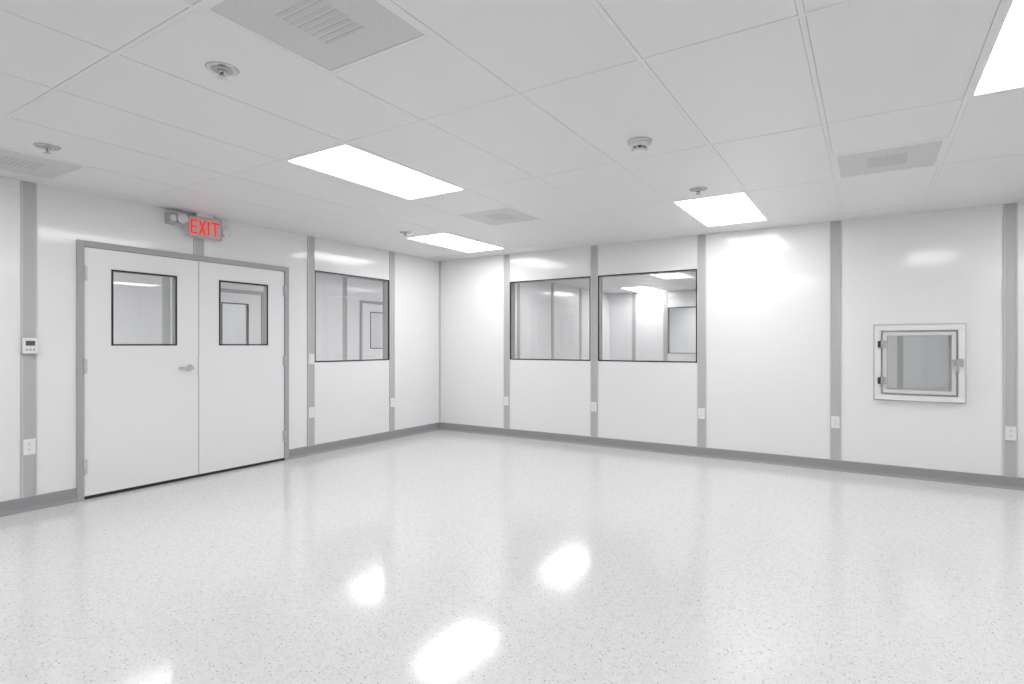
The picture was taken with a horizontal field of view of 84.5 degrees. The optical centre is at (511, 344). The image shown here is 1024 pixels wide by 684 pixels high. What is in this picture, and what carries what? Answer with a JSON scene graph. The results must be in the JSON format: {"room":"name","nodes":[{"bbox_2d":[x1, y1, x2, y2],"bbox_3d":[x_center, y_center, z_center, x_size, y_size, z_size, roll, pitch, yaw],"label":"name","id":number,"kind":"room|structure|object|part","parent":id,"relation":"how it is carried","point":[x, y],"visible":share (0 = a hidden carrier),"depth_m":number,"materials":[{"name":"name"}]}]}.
{"room":"clean room","nodes":[
{"label":"clean room","id":0,"kind":"room"},
{"bbox_2d":[114,272,382,360],"bbox_3d":[-2.996,0.015,10.258,0.100,2.440,18.600,0,0,32],"label":"wall","id":1,"kind":"structure","parent":0,"point":[138,299],"depth_m":9.63,"materials":[{"name":"white paint"}]},
{"bbox_2d":[163,277,169,343],"bbox_3d":[-4.637,-0.035,7.569,0.010,2.340,0.095,0,0,32],"label":"trim","id":2,"kind":"structure","parent":1,"relation":"attached to","point":[166,280],"depth_m":7.57,"materials":[{"name":"grey"}]},
{"bbox_2d":[221,288,264,345],"bbox_3d":[-4.154,0.210,8.417,0.118,2.050,0.950,0,0,32],"label":"door","id":3,"kind":"structure","parent":1,"relation":"in","point":[222,289],"depth_m":8.58,"materials":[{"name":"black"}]},
{"bbox_3d":[-4.138,-0.265,8.407,0.053,0.696,0.426,0,0,32],"label":"vision panel","id":4,"kind":"part","parent":3,"relation":"part of","materials":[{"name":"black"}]},
{"bbox_2d":[219,292,260,345],"bbox_3d":[-4.138,0.232,8.407,0.045,1.987,0.844,0,0,32],"label":"leaf","id":5,"kind":"object","parent":3,"relation":"attached to","point":[254,301],"visible":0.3,"depth_m":8.63,"materials":[{"name":"white paint"}]},
{"bbox_2d":[343,277,346,359],"bbox_3d":[-3.003,-0.035,10.144,0.010,2.340,0.095,0,0,32],"label":"trim","id":6,"kind":"structure","parent":1,"relation":"attached to","point":[344,278],"depth_m":10.14,"materials":[{"name":"grey"}]},
{"bbox_2d":[360,300,382,359],"bbox_3d":[-2.600,0.210,10.865,0.118,2.050,0.950,0,0,32],"label":"door","id":7,"kind":"structure","parent":1,"relation":"in","point":[361,301],"depth_m":10.46,"materials":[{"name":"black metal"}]},
{"bbox_2d":[362,303,382,359],"bbox_3d":[-2.584,0.232,10.855,0.045,1.987,0.844,0,0,32],"label":"leaf","id":8,"kind":"object","parent":7,"relation":"attached to","point":[367,353],"visible":0.38,"depth_m":10.62,"materials":[{"name":"white paint"}]},
{"bbox_3d":[-2.584,-0.265,10.855,0.053,0.696,0.426,0,0,32],"label":"vision panel","id":9,"kind":"part","parent":7,"relation":"part of","materials":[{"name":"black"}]},
{"bbox_2d":[222,303,382,347],"bbox_3d":[-4.946,0.015,11.851,0.100,2.440,10.000,0,0,32],"label":"wall","id":10,"kind":"structure","parent":0,"point":[233,315],"depth_m":11.09,"materials":[{"name":"white paint"}]},
{"bbox_2d":[0,177,609,501],"bbox_3d":[-0.689,0.015,8.854,0.100,2.440,18.500,0,0,32],"label":"wall","id":11,"kind":"structure","parent":0,"point":[352,397],"depth_m":5.82,"materials":[{"name":"white paint"}]},
{"bbox_2d":[21,180,36,498],"bbox_3d":[-3.586,-0.035,4.186,0.010,2.340,0.095,0,0,32],"label":"trim","id":12,"kind":"structure","parent":11,"relation":"attached to","point":[28,189],"depth_m":4.18,"materials":[{"name":"grey metal"}]},
{"bbox_2d":[21,337,37,353],"bbox_3d":[-3.570,0.010,4.176,0.029,0.124,0.096,0,0,32],"label":"thermostat","id":13,"kind":"object","parent":11,"relation":"attached to","point":[29,345],"visible":1,"depth_m":4.17,"materials":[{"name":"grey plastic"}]},
{"bbox_2d":[23,438,35,454],"bbox_3d":[-3.578,0.760,4.181,0.010,0.116,0.072,0,0,32],"label":"power outlet","id":14,"kind":"object","parent":11,"relation":"attached to","point":[29,445],"visible":1,"depth_m":4.18,"materials":[{"name":"white plastic"}]},
{"bbox_2d":[76,239,288,500],"bbox_3d":[-2.938,0.205,5.262,0.181,2.060,1.915,0,0,32],"label":"door","id":15,"kind":"structure","parent":11,"relation":"in","point":[80,244],"depth_m":4.64,"materials":[{"name":"grey metal"}]},
{"bbox_2d":[84,247,198,495],"bbox_3d":[-3.176,0.217,4.875,0.048,1.983,0.904,0,0,32],"label":"leaf","id":16,"kind":"object","parent":15,"relation":"attached to","point":[141,411],"visible":0.93,"depth_m":4.81,"materials":[{"name":"white paint"}]},
{"bbox_2d":[111,270,176,345],"bbox_3d":[-3.177,-0.302,4.874,0.056,0.626,0.519,0,0,32],"label":"window frame","id":17,"kind":"structure","parent":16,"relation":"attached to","point":[174,278],"depth_m":4.95,"materials":[{"name":"black metal"}]},
{"bbox_2d":[83,265,285,498],"bbox_3d":[-2.922,0.229,5.252,0.066,2.005,1.861,0,0,32],"label":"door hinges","id":18,"kind":"object","parent":15,"relation":"attached to","point":[280,459],"depth_m":4.95,"materials":[{"name":"black"}]},
{"bbox_3d":[-2.904,0.205,5.240,0.022,1.662,1.861,0,0,32],"label":"hinges","id":19,"kind":"part","parent":18,"relation":"part of","materials":[{"name":"silver metal"}]},
{"bbox_3d":[-2.941,0.215,5.145,0.060,0.180,0.204,0,0,32],"label":"lever handle","id":20,"kind":"part","parent":15,"relation":"part of","materials":[{"name":"metal"}]},
{"bbox_2d":[199,261,283,473],"bbox_3d":[-2.689,0.217,5.643,0.048,1.983,0.904,0,0,32],"label":"leaf","id":21,"kind":"object","parent":15,"relation":"attached to","point":[241,388],"visible":1,"depth_m":5.57,"materials":[{"name":"white paint"}]},
{"bbox_2d":[219,280,267,344],"bbox_3d":[-2.690,-0.302,5.641,0.056,0.626,0.519,0,0,32],"label":"window frame","id":22,"kind":"structure","parent":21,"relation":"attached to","point":[220,281],"depth_m":5.79,"materials":[{"name":"black metal"}]},
{"bbox_2d":[165,211,231,240],"bbox_3d":[-2.883,-1.091,5.209,0.101,0.228,0.564,0,0,32],"label":"exit sign","id":23,"kind":"object","parent":11,"relation":"attached to","point":[198,225],"visible":1,"depth_m":5.18,"materials":[{"name":"white plastic"}]},
{"bbox_2d":[193,214,203,255],"bbox_3d":[-2.913,-1.015,5.247,0.010,0.380,0.095,0,0,32],"label":"trim","id":24,"kind":"structure","parent":11,"relation":"attached to","point":[198,244],"depth_m":5.24,"materials":[{"name":"grey metal"}]},
{"bbox_2d":[0,422,439,516],"bbox_3d":[-3.315,1.183,4.598,0.026,0.104,8.500,0,0,32],"label":"baseboard","id":25,"kind":"structure","parent":11,"relation":"attached to","point":[14,506],"depth_m":6.16,"materials":[{"name":"grey plastic"}]},
{"bbox_2d":[307,236,314,445],"bbox_3d":[-2.244,-0.035,6.300,0.010,2.340,0.095,0,0,32],"label":"trim","id":26,"kind":"structure","parent":11,"relation":"attached to","point":[310,240],"depth_m":6.29,"materials":[{"name":"grey metal"}]},
{"bbox_2d":[309,407,313,417],"bbox_3d":[-2.236,0.760,6.295,0.010,0.116,0.072,0,0,32],"label":"power outlet","id":27,"kind":"object","parent":11,"relation":"attached to","point":[311,409],"visible":1,"depth_m":6.29,"materials":[{"name":"white plastic"}]},
{"bbox_2d":[309,354,313,363],"bbox_3d":[-2.233,0.165,6.293,0.016,0.116,0.072,0,0,32],"label":"light switch","id":28,"kind":"object","parent":11,"relation":"attached to","point":[311,356],"visible":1,"depth_m":6.29,"materials":[{"name":"white plastic"}]},
{"bbox_2d":[315,270,388,361],"bbox_3d":[-1.951,-0.315,6.865,0.108,1.036,1.166,0,0,32],"label":"window","id":29,"kind":"structure","parent":11,"relation":"in","point":[385,282],"depth_m":7.32,"materials":[{"name":"black"}]},
{"bbox_2d":[389,252,394,430],"bbox_3d":[-1.567,-0.035,7.369,0.010,2.340,0.095,0,0,32],"label":"trim","id":30,"kind":"structure","parent":11,"relation":"attached to","point":[391,254],"depth_m":7.36,"materials":[{"name":"grey metal"}]},
{"bbox_2d":[390,398,394,406],"bbox_3d":[-1.558,0.760,7.363,0.010,0.116,0.072,0,0,32],"label":"power outlet","id":31,"kind":"object","parent":11,"relation":"attached to","point":[392,400],"visible":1,"depth_m":7.36,"materials":[{"name":"white plastic"}]},
{"bbox_2d":[517,283,519,357],"bbox_3d":[0.118,-0.035,10.023,0.010,2.340,0.095,0,0,32],"label":"trim","id":32,"kind":"structure","parent":11,"relation":"attached to","point":[518,284],"depth_m":10.02,"materials":[{"name":"grey metal"}]},
{"bbox_2d":[551,283,553,358],"bbox_3d":[0.798,-0.035,11.095,0.010,2.340,0.095,0,0,32],"label":"trim","id":33,"kind":"structure","parent":11,"relation":"attached to","point":[552,284],"depth_m":11.09,"materials":[{"name":"grey metal"}]},
{"bbox_2d":[579,288,581,358],"bbox_3d":[1.479,-0.035,12.168,0.010,2.340,0.095,0,0,32],"label":"trim","id":34,"kind":"structure","parent":11,"relation":"attached to","point":[580,289],"depth_m":12.16,"materials":[{"name":"grey metal"}]},
{"bbox_2d":[316,273,382,281],"bbox_3d":[-3.571,-1.265,6.833,2.600,0.120,12.000,0,0,32],"label":"ceiling","id":35,"kind":"structure","parent":0,"point":[316,273],"depth_m":10.18,"materials":[{"name":"grey"}]},
{"bbox_2d":[0,430,1023,683],"bbox_3d":[2.013,1.285,7.139,11.900,0.100,18.700,0,0,32],"label":"floor","id":36,"kind":"structure","parent":0,"point":[438,556],"depth_m":3.03,"materials":[{"name":"plastic"}]},
{"bbox_2d":[0,0,1023,260],"bbox_3d":[0.473,-1.265,2.194,9.000,0.120,8.500,0,0,32],"label":"ceiling","id":37,"kind":"structure","parent":0,"point":[532,107],"depth_m":2.93,"materials":[{"name":"grey tile"}]},
{"bbox_2d":[0,147,86,179],"bbox_3d":[-3.290,-1.215,3.747,0.588,0.019,0.588,0,0,32],"label":"ceiling air vent","id":38,"kind":"object","parent":37,"relation":"in","point":[13,161],"depth_m":3.81,"materials":[{"name":"white metal"}]},
{"bbox_2d":[33,143,60,153],"bbox_3d":[-2.834,-1.186,3.440,0.136,0.040,0.136,0,0,32],"label":"sprinkler","id":39,"kind":"object","parent":37,"relation":"attached to","point":[48,147],"visible":1,"depth_m":3.43,"materials":[{"name":"metal"}]},
{"bbox_2d":[205,61,238,79],"bbox_3d":[-1.270,-1.186,2.471,0.136,0.040,0.136,0,0,32],"label":"sprinkler","id":40,"kind":"object","parent":37,"relation":"attached to","point":[224,70],"visible":1,"depth_m":2.46,"materials":[{"name":"metal"}]},
{"bbox_2d":[200,0,431,73],"bbox_3d":[-0.715,-1.215,2.113,0.588,0.019,0.588,0,0,32],"label":"ceiling air vent","id":41,"kind":"object","parent":37,"relation":"in","point":[333,36],"depth_m":2.14,"materials":[{"name":"white metal"}]},
{"bbox_2d":[286,144,464,199],"bbox_3d":[-0.928,-1.250,4.054,0.588,0.089,1.198,0,0,32],"label":"recessed light","id":42,"kind":"object","parent":37,"relation":"in","point":[346,162],"visible":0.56,"depth_m":4.00,"materials":[{"name":"white plastic"}]},
{"bbox_2d":[399,231,411,235],"bbox_3d":[-1.148,-1.186,6.077,0.136,0.040,0.136,0,0,32],"label":"sprinkler","id":43,"kind":"object","parent":37,"relation":"attached to","point":[405,233],"visible":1,"depth_m":6.05,"materials":[{"name":"metal"}]},
{"bbox_2d":[405,233,503,252],"bbox_3d":[-0.651,-1.250,6.768,0.588,0.089,1.198,0,0,32],"label":"recessed light","id":44,"kind":"object","parent":37,"relation":"in","point":[445,240],"visible":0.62,"depth_m":6.74,"materials":[{"name":"white plastic"}]},
{"bbox_2d":[459,207,540,225],"bbox_3d":[-0.111,-1.215,5.342,0.588,0.019,0.588,0,0,32],"label":"ceiling air vent","id":45,"kind":"object","parent":37,"relation":"in","point":[506,215],"depth_m":5.33,"materials":[{"name":"white metal"}]},
{"bbox_2d":[627,137,651,153],"bbox_3d":[0.758,-1.175,3.352,0.144,0.062,0.144,0,0,32],"label":"smoke detector","id":46,"kind":"object","parent":37,"relation":"attached to","point":[638,145],"visible":1,"depth_m":3.31,"materials":[{"name":"white plastic"}]},
{"bbox_2d":[689,187,707,194],"bbox_3d":[1.448,-1.186,4.383,0.136,0.040,0.136,0,0,32],"label":"sprinkler","id":47,"kind":"object","parent":37,"relation":"attached to","point":[697,190],"visible":1,"depth_m":4.37,"materials":[{"name":"metal"}]},
{"bbox_2d":[672,192,767,226],"bbox_3d":[1.925,-1.250,5.134,0.588,0.089,1.198,0,0,32],"label":"recessed light","id":48,"kind":"object","parent":37,"relation":"in","point":[737,208],"visible":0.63,"depth_m":5.09,"materials":[{"name":"white plastic"}]},
{"bbox_2d":[833,139,947,178],"bbox_3d":[2.464,-1.215,3.708,0.588,0.019,0.588,0,0,32],"label":"ceiling air vent","id":49,"kind":"object","parent":37,"relation":"in","point":[925,154],"depth_m":3.69,"materials":[{"name":"white metal"}]},
{"bbox_2d":[969,0,1023,97],"bbox_3d":[2.162,-1.250,2.093,0.588,0.089,1.198,0,0,32],"label":"recessed light","id":50,"kind":"object","parent":37,"relation":"in","point":[1002,69],"visible":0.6,"depth_m":2.39,"materials":[{"name":"white plastic"}]},
{"bbox_2d":[545,271,695,293],"bbox_3d":[4.479,-1.265,8.505,9.000,0.120,6.250,0,0,32],"label":"ceiling","id":51,"kind":"structure","parent":0,"point":[679,281],"depth_m":11.01,"materials":[{"name":"grey"}]},
{"bbox_2d":[621,287,660,291],"bbox_3d":[2.886,-1.250,12.471,0.588,0.089,1.198,0,0,32],"label":"recessed light","id":52,"kind":"object","parent":51,"relation":"in","point":[636,289],"visible":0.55,"depth_m":12.53,"materials":[{"name":"white plastic"}]},
{"bbox_2d":[668,307,695,352],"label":"window","id":53,"kind":"structure","parent":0,"point":[682,320],"depth_m":16.24,"materials":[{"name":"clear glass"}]},
{"bbox_2d":[441,202,1023,477],"bbox_3d":[2.777,0.015,5.825,9.000,2.440,0.100,0,0,32],"label":"wall","id":54,"kind":"structure","parent":0,"point":[768,289],"depth_m":5.78,"materials":[{"name":"white paint"}]},
{"bbox_2d":[439,261,440,422],"bbox_3d":[-1.046,-0.035,8.181,0.018,2.340,0.018,0,0,32],"label":"trim","id":55,"kind":"structure","parent":54,"relation":"attached to","point":[439,261],"depth_m":8.17,"materials":[{"name":"grey metal"}]},
{"bbox_2d":[504,397,508,404],"bbox_3d":[-0.077,0.760,7.560,0.072,0.116,0.010,0,0,32],"label":"power outlet","id":56,"kind":"object","parent":54,"relation":"attached to","point":[506,399],"visible":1,"depth_m":7.55,"materials":[{"name":"white plastic"}]},
{"bbox_2d":[504,254,509,428],"bbox_3d":[-0.072,-0.035,7.568,0.095,2.340,0.010,0,0,32],"label":"trim","id":57,"kind":"structure","parent":54,"relation":"attached to","point":[506,257],"depth_m":7.56,"materials":[{"name":"grey metal"}]},
{"bbox_2d":[510,276,589,360],"bbox_3d":[0.495,-0.315,7.273,1.172,1.036,0.108,0,0,32],"label":"window","id":58,"kind":"structure","parent":54,"relation":"in","point":[512,284],"depth_m":7.54,"materials":[{"name":"black"}]},
{"bbox_2d":[590,245,597,437],"bbox_3d":[1.003,-0.035,6.886,0.095,2.340,0.010,0,0,32],"label":"trim","id":59,"kind":"structure","parent":54,"relation":"attached to","point":[593,249],"depth_m":6.88,"materials":[{"name":"grey metal"}]},
{"bbox_2d":[591,402,596,411],"bbox_3d":[0.997,0.760,6.877,0.072,0.116,0.010,0,0,32],"label":"power outlet","id":60,"kind":"object","parent":54,"relation":"attached to","point":[593,404],"visible":1,"depth_m":6.87,"materials":[{"name":"white plastic"}]},
{"bbox_2d":[598,269,696,362],"bbox_3d":[1.573,-0.315,6.589,1.180,1.036,0.108,0,0,32],"label":"window","id":61,"kind":"structure","parent":54,"relation":"in","point":[688,270],"depth_m":6.76,"materials":[{"name":"black"}]},
{"bbox_2d":[697,234,705,447],"bbox_3d":[2.084,-0.035,6.199,0.095,2.340,0.010,0,0,32],"label":"trim","id":62,"kind":"structure","parent":54,"relation":"attached to","point":[701,239],"depth_m":6.20,"materials":[{"name":"grey metal"}]},
{"bbox_2d":[698,408,704,418],"bbox_3d":[2.079,0.760,6.191,0.072,0.116,0.010,0,0,32],"label":"power outlet","id":63,"kind":"object","parent":54,"relation":"attached to","point":[701,411],"visible":1,"depth_m":6.19,"materials":[{"name":"white plastic"}]},
{"bbox_2d":[440,422,1023,490],"bbox_3d":[2.744,1.183,5.771,9.000,0.104,0.026,0,0,32],"label":"baseboard","id":64,"kind":"structure","parent":54,"relation":"attached to","point":[986,480],"depth_m":5.82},
{"bbox_2d":[830,220,840,460],"bbox_3d":[3.163,-0.035,5.514,0.095,2.340,0.010,0,0,32],"label":"trim","id":65,"kind":"structure","parent":54,"relation":"attached to","point":[835,226],"depth_m":5.51,"materials":[{"name":"grey metal"}]},
{"bbox_2d":[831,416,839,427],"bbox_3d":[3.158,0.760,5.506,0.072,0.116,0.010,0,0,32],"label":"power outlet","id":66,"kind":"object","parent":54,"relation":"attached to","point":[835,420],"visible":1,"depth_m":5.50,"materials":[{"name":"white plastic"}]},
{"bbox_2d":[873,323,965,403],"bbox_3d":[3.810,0.170,5.308,0.690,0.712,0.506,0,0,32],"label":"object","id":67,"kind":"structure","parent":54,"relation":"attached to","point":[956,332],"depth_m":5.14,"materials":[{"name":"white plastic"}]},
{"bbox_3d":[3.940,0.170,5.513,0.576,0.598,0.020,0,0,32],"label":"door","id":68,"kind":"part","parent":67,"relation":"part of","materials":[{"name":"clear glass"}]},
{"bbox_3d":[3.698,0.170,5.130,0.538,0.560,0.018,0,0,32],"label":"door","id":69,"kind":"part","parent":67,"relation":"part of","materials":[{"name":"grey paint"}]},
{"bbox_2d":[1003,202,1017,477],"bbox_3d":[4.259,-0.035,4.819,0.095,2.340,0.010,0,0,32],"label":"trim","id":70,"kind":"structure","parent":54,"relation":"attached to","point":[1010,210],"depth_m":4.82,"materials":[{"name":"grey metal"}]},
{"bbox_2d":[1005,426,1015,440],"bbox_3d":[4.254,0.760,4.811,0.072,0.116,0.010,0,0,32],"label":"power outlet","id":71,"kind":"object","parent":54,"relation":"attached to","point":[1010,432],"visible":1,"depth_m":4.81,"materials":[{"name":"white plastic"}]},
{"bbox_2d":[610,290,947,389],"bbox_3d":[6.180,0.015,11.186,9.000,2.440,0.100,0,0,32],"label":"wall","id":72,"kind":"structure","parent":0,"point":[925,358],"depth_m":12.75,"materials":[{"name":"white paint"}]},
{"bbox_2d":[632,293,635,359],"bbox_3d":[2.857,-0.035,13.229,0.095,2.340,0.010,0,0,32],"label":"trim","id":73,"kind":"structure","parent":72,"relation":"attached to","point":[633,294],"depth_m":13.23,"materials":[{"name":"grey metal"}]},
{"bbox_2d":[663,291,666,360],"bbox_3d":[3.486,-0.035,12.830,0.095,2.340,0.010,0,0,32],"label":"trim","id":74,"kind":"structure","parent":72,"relation":"attached to","point":[664,292],"depth_m":12.83,"materials":[{"name":"grey metal"}]},
{"bbox_2d":[897,336,902,387],"bbox_3d":[7.206,-0.035,10.470,0.095,2.340,0.010,0,0,32],"label":"trim","id":75,"kind":"structure","parent":72,"relation":"attached to","point":[899,338],"depth_m":10.47,"materials":[{"name":"grey metal"}]}
]}

